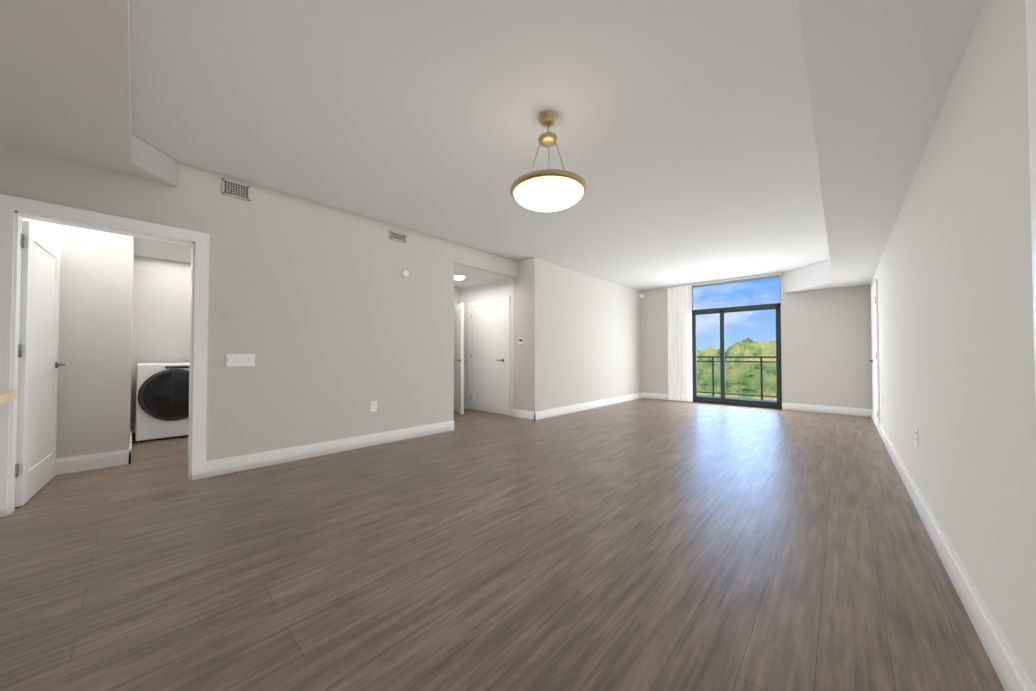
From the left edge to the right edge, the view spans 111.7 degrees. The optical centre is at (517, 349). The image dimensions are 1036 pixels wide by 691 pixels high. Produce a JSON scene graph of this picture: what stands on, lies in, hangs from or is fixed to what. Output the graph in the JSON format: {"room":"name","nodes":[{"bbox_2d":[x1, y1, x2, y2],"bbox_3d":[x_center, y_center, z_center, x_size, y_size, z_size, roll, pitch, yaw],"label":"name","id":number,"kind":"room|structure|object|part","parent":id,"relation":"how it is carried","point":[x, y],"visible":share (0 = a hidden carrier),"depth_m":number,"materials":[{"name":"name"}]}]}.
{"room":"empty living room","nodes":[
{"label":"empty living room","id":0,"kind":"room"},
{"bbox_2d":[0,390,17,403],"bbox_3d":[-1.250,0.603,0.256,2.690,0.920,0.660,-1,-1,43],"label":"countertop","id":1,"kind":"structure","parent":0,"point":[6,396],"depth_m":1.33,"materials":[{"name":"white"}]},
{"bbox_2d":[22,218,190,458],"bbox_3d":[-4.595,-0.106,3.509,3.080,2.450,3.620,-1,-1,43],"label":"wall","id":2,"kind":"structure","parent":0,"point":[124,310],"depth_m":3.36,"materials":[{"name":"grey paint"}]},
{"bbox_2d":[55,448,131,474],"bbox_3d":[-4.554,1.034,2.650,0.016,0.140,2.203,-1,-1,43],"label":"baseboard","id":3,"kind":"structure","parent":2,"relation":"attached to","point":[122,457],"depth_m":3.28,"materials":[{"name":"white paint"}]},
{"bbox_2d":[129,423,134,447],"bbox_3d":[-4.559,1.060,4.141,2.010,0.140,0.016,-1,-1,43],"label":"baseboard","id":4,"kind":"structure","parent":2,"relation":"attached to","point":[132,429],"depth_m":4.39,"materials":[{"name":"white paint"}]},
{"bbox_2d":[0,142,517,460],"bbox_3d":[-2.815,-0.239,3.083,0.120,2.700,8.200,-1,-1,43],"label":"wall","id":5,"kind":"structure","parent":0,"point":[334,320],"depth_m":3.61,"materials":[{"name":"grey paint"}]},
{"bbox_2d":[15,220,64,506],"bbox_3d":[-3.773,0.095,2.794,0.866,2.007,0.160,-1,-1,43],"label":"laundry door","id":6,"kind":"structure","parent":5,"relation":"in","point":[38,363],"depth_m":2.69,"materials":[{"name":"white paint"}]},
{"bbox_3d":[-4.012,0.130,3.012,0.145,0.056,0.160,-1,-1,43],"label":"handle","id":7,"kind":"part","parent":6,"relation":"part of","materials":[{"name":"silver metal"}]},
{"bbox_2d":[0,194,208,516],"bbox_3d":[-3.135,0.040,2.727,0.156,2.130,1.080,-1,-1,43],"label":"door frame","id":8,"kind":"structure","parent":5,"relation":"attached to","point":[10,206],"depth_m":2.52,"materials":[{"name":"white paint"}]},
{"bbox_3d":[-3.142,0.085,2.733,0.137,2.040,0.900,-1,-1,43],"label":"laundry door jamb","id":9,"kind":"part","parent":8,"relation":"part of","materials":[{"name":"white wood"}]},
{"bbox_2d":[222,178,249,200],"bbox_3d":[-2.598,-1.476,3.244,0.010,0.140,0.200,-1,-1,43],"label":"air vent","id":10,"kind":"object","parent":5,"relation":"in","point":[235,189],"visible":1,"depth_m":3.24,"materials":[{"name":"silver metal"}]},
{"bbox_2d":[226,354,254,366],"bbox_3d":[-2.564,0.097,3.251,0.013,0.109,0.207,-1,-1,43],"label":"switch plate","id":11,"kind":"object","parent":5,"relation":"attached to","point":[240,359],"visible":1,"depth_m":3.25,"materials":[{"name":"white plastic"}]},
{"bbox_2d":[206,420,453,477],"bbox_3d":[-1.820,1.058,4.043,0.016,0.140,2.665,-1,-1,43],"label":"baseboard","id":12,"kind":"structure","parent":5,"relation":"attached to","point":[222,466],"depth_m":3.70,"materials":[{"name":"white paint"}]},
{"bbox_2d":[370,401,376,411],"bbox_3d":[-1.712,0.670,4.172,0.010,0.120,0.075,-1,-1,43],"label":"electrical outlet","id":13,"kind":"object","parent":5,"relation":"attached to","point":[373,406],"visible":1,"depth_m":4.17,"materials":[{"name":"white plastic"}]},
{"bbox_2d":[390,230,405,242],"bbox_3d":[-1.508,-1.425,4.429,0.010,0.100,0.220,-1,-1,43],"label":"air vent","id":14,"kind":"object","parent":5,"relation":"in","point":[397,236],"visible":1,"depth_m":4.42,"materials":[{"name":"silver metal"}]},
{"bbox_2d":[402,270,408,276],"bbox_3d":[-1.435,-0.974,4.490,0.024,0.090,0.090,-1,-1,43],"label":"door chime","id":15,"kind":"object","parent":5,"relation":"attached to","point":[405,273],"visible":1,"depth_m":4.48,"materials":[{"name":"white plastic"}]},
{"bbox_2d":[134,237,509,288],"bbox_3d":[-3.401,-1.356,5.000,3.310,0.100,7.600,-1,-1,43],"label":"ceiling","id":16,"kind":"structure","parent":0,"point":[143,247],"depth_m":4.92,"materials":[{"name":"white paint"}]},
{"bbox_2d":[454,274,465,279],"bbox_3d":[-1.030,-1.249,6.105,0.252,0.075,0.252,-1,-1,43],"label":"flush ceiling light","id":17,"kind":"object","parent":16,"relation":"attached to","point":[459,277],"visible":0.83,"depth_m":6.03,"materials":[{"name":"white glass"}]},
{"bbox_2d":[454,288,458,304],"bbox_3d":[-1.726,-0.050,6.746,0.120,2.450,1.410,-1,-1,43],"label":"wall","id":18,"kind":"structure","parent":0,"point":[456,290],"depth_m":7.19,"materials":[{"name":"white paint"}]},
{"bbox_2d":[454,303,465,413],"bbox_3d":[-1.155,0.161,6.725,0.754,2.012,0.421,-1,-1,43],"label":"door","id":19,"kind":"structure","parent":18,"relation":"in","point":[459,360],"depth_m":6.53,"materials":[{"name":"white paint"}]},
{"bbox_2d":[130,0,829,290],"bbox_3d":[0.374,-1.637,3.177,4.720,0.100,13.020,-1,-1,43],"label":"ceiling","id":20,"kind":"structure","parent":0,"point":[683,130],"depth_m":2.41,"materials":[{"name":"white paint"}]},
{"bbox_2d":[0,0,178,186],"bbox_3d":[-2.554,-1.532,-0.009,4.480,0.220,3.970,-1,-1,43],"label":"ceiling bulkhead","id":21,"kind":"object","parent":20,"relation":"attached to","point":[65,78],"visible":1,"depth_m":1.86,"materials":[{"name":"grey paint"}]},
{"bbox_2d":[510,110,586,211],"bbox_3d":[0.207,-1.293,2.413,0.522,0.615,0.522,-1,-1,43],"label":"pendant light","id":22,"kind":"object","parent":20,"relation":"hanging from","point":[549,190],"visible":1,"depth_m":2.31,"materials":[{"name":"white glass"}]},
{"bbox_3d":[0.207,-1.035,2.409,0.490,0.100,0.490,-1,-1,43],"label":"lamp shade","id":23,"kind":"part","parent":22,"relation":"part of","materials":[{"name":"white glass"}]},
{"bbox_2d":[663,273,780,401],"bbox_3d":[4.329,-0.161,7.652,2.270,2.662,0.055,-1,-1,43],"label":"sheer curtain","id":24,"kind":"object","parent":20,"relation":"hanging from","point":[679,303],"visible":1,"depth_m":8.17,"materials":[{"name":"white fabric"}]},
{"bbox_3d":[4.329,-1.479,7.675,2.270,0.024,0.024,-1,-1,43],"label":"rail","id":25,"kind":"part","parent":24,"relation":"part of","materials":[{"name":"white metal"}]},
{"bbox_2d":[459,278,512,414],"bbox_3d":[-1.217,-0.040,7.330,3.280,2.450,0.140,-1,-1,43],"label":"wall","id":26,"kind":"structure","parent":0,"point":[491,290],"depth_m":6.73,"materials":[{"name":"white paint"}]},
{"bbox_2d":[470,302,505,414],"bbox_3d":[-0.593,0.152,6.635,0.980,2.026,0.071,-1,-1,43],"label":"door","id":27,"kind":"structure","parent":26,"relation":"in","point":[488,357],"depth_m":6.62,"materials":[{"name":"white paint"}]},
{"bbox_2d":[468,296,509,415],"bbox_3d":[-0.569,0.108,6.650,1.150,2.130,0.020,-1,-1,43],"label":"door frame","id":28,"kind":"structure","parent":26,"relation":"attached to","point":[506,299],"depth_m":6.34,"materials":[{"name":"white paint"}]},
{"bbox_2d":[0,398,1004,690],"bbox_3d":[-0.893,1.180,4.144,9.200,0.100,12.800,-1,-1,43],"label":"floor","id":29,"kind":"structure","parent":0,"point":[642,544],"depth_m":1.76,"materials":[{"name":"wood"}]},
{"bbox_2d":[135,363,188,441],"bbox_3d":[-4.649,0.660,4.744,0.810,0.960,0.685,-1,-1,43],"label":"washer","id":30,"kind":"object","parent":29,"relation":"on","point":[162,400],"visible":0.62,"depth_m":4.40,"materials":[{"name":"white metal"}]},
{"bbox_3d":[-4.545,0.221,4.355,0.004,0.038,0.162,-1,-1,43],"label":"drawer","id":31,"kind":"part","parent":30,"relation":"part of","materials":[{"name":"white plastic"}]},
{"bbox_3d":[-4.381,0.571,4.499,0.042,0.652,0.652,-1,-1,43],"label":"door frame","id":32,"kind":"part","parent":30,"relation":"part of","materials":[{"name":"grey plastic"}]},
{"bbox_3d":[-4.360,0.571,4.480,0.024,0.582,0.582,-1,-1,43],"label":"door panel","id":33,"kind":"part","parent":30,"relation":"part of","materials":[{"name":"black glass"}]},
{"bbox_3d":[-4.343,0.224,4.573,0.005,0.030,0.352,-1,-1,43],"label":"panel","id":34,"kind":"part","parent":30,"relation":"part of","materials":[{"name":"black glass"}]},
{"bbox_2d":[513,257,641,411],"bbox_3d":[1.559,-0.161,7.564,0.490,2.700,4.320,-1,-1,43],"label":"wall","id":35,"kind":"structure","parent":0,"point":[579,332],"depth_m":6.58,"materials":[{"name":"grey paint"}]},
{"bbox_2d":[519,338,523,343],"bbox_3d":[0.055,-0.148,5.996,0.100,0.100,0.024,-1,-1,43],"label":"thermostat","id":36,"kind":"object","parent":35,"relation":"attached to","point":[521,340],"visible":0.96,"depth_m":5.98,"materials":[{"name":"white plastic"}]},
{"bbox_2d":[531,392,642,419],"bbox_3d":[1.699,1.115,7.321,0.016,0.140,4.216,-1,-1,43],"label":"baseboard","id":37,"kind":"structure","parent":35,"relation":"attached to","point":[543,414],"depth_m":6.77,"materials":[{"name":"white paint"}]},
{"bbox_2d":[641,273,871,408],"bbox_3d":[4.751,-0.161,7.549,4.230,2.700,0.220,-1,-1,43],"label":"wall","id":38,"kind":"structure","parent":0,"point":[825,345],"depth_m":6.62,"materials":[{"name":"grey paint"}]},
{"bbox_2d":[643,392,689,401],"bbox_3d":[3.556,1.135,8.466,1.140,0.140,0.016,-1,-1,43],"label":"baseboard","id":39,"kind":"structure","parent":38,"relation":"attached to","point":[645,395],"depth_m":8.61,"materials":[{"name":"white paint"}]},
{"bbox_2d":[692,275,781,408],"bbox_3d":[4.655,-0.160,7.600,1.680,2.700,0.115,-1,-1,43],"label":"window","id":40,"kind":"structure","parent":38,"relation":"in","point":[723,357],"depth_m":7.60,"materials":[{"name":"clear glass"}]},
{"bbox_2d":[782,402,870,416],"bbox_3d":[5.676,1.101,6.516,1.260,0.140,0.016,-1,-1,43],"label":"baseboard","id":41,"kind":"structure","parent":38,"relation":"attached to","point":[785,406],"depth_m":6.48,"materials":[{"name":"white paint"}]},
{"bbox_2d":[782,0,984,292],"bbox_3d":[2.748,-1.384,3.353,1.230,0.400,8.700,-1,-1,43],"label":"ceiling","id":42,"kind":"structure","parent":0,"point":[881,74],"depth_m":1.74,"materials":[{"name":"white paint"}]},
{"bbox_2d":[870,0,1035,687],"bbox_3d":[1.992,-0.266,1.515,0.120,2.700,12.400,-1,-1,43],"label":"wall","id":43,"kind":"structure","parent":0,"point":[953,274],"depth_m":1.35,"materials":[{"name":"white paint"}]},
{"bbox_2d":[868,289,877,429],"bbox_3d":[5.334,0.129,5.285,0.071,2.026,0.910,-1,-1,43],"label":"door","id":44,"kind":"structure","parent":43,"relation":"in","point":[874,360],"depth_m":5.32,"materials":[{"name":"white paint"}]},
{"bbox_2d":[871,279,879,431],"bbox_3d":[5.359,0.084,5.273,0.020,2.130,1.080,-1,-1,43],"label":"door frame","id":45,"kind":"structure","parent":43,"relation":"attached to","point":[875,286],"depth_m":4.88,"materials":[{"name":"white paint"}]},
{"bbox_2d":[915,427,918,445],"bbox_3d":[2.777,0.601,2.449,0.010,0.120,0.075,-1,-1,43],"label":"electrical outlet","id":46,"kind":"object","parent":43,"relation":"attached to","point":[917,436],"visible":1,"depth_m":2.42,"materials":[{"name":"white plastic"}]},
{"bbox_2d":[879,422,1035,690],"bbox_3d":[3.164,1.038,2.867,0.016,0.140,5.410,-1,-1,43],"label":"baseboard","id":47,"kind":"structure","parent":43,"relation":"attached to","point":[1009,668],"depth_m":1.41,"materials":[{"name":"white paint"}]},
{"bbox_2d":[1025,0,1035,400],"bbox_3d":[0.982,0.047,0.515,0.020,2.040,1.030,-1,-1,43],"label":"door frame","id":48,"kind":"structure","parent":43,"relation":"attached to","point":[1030,5],"depth_m":0.90,"materials":[{"name":"white paint"}]},
{"label":"outside","id":49,"kind":"structure","parent":0,"visible":0},
{"bbox_2d":[693,277,779,400],"bbox_3d":[22.952,-3.252,39.901,100.000,70.000,0.001,-1,-1,43],"label":"sky","id":50,"kind":"structure","parent":49,"point":[731,321],"depth_m":38.60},
{"bbox_2d":[697,395,776,401],"bbox_3d":[5.376,1.269,8.152,6.000,0.100,1.710,-1,-1,43],"label":"floor","id":51,"kind":"structure","parent":49,"point":[740,398],"depth_m":8.92,"materials":[{"name":"grey concrete"}]},
{"bbox_2d":[697,356,776,399],"bbox_3d":[5.887,0.694,8.718,6.000,1.070,0.060,-1,-1,43],"label":"rail","id":52,"kind":"object","parent":51,"relation":"on","point":[761,361],"depth_m":8.91,"materials":[{"name":"grey metal"}]}
]}

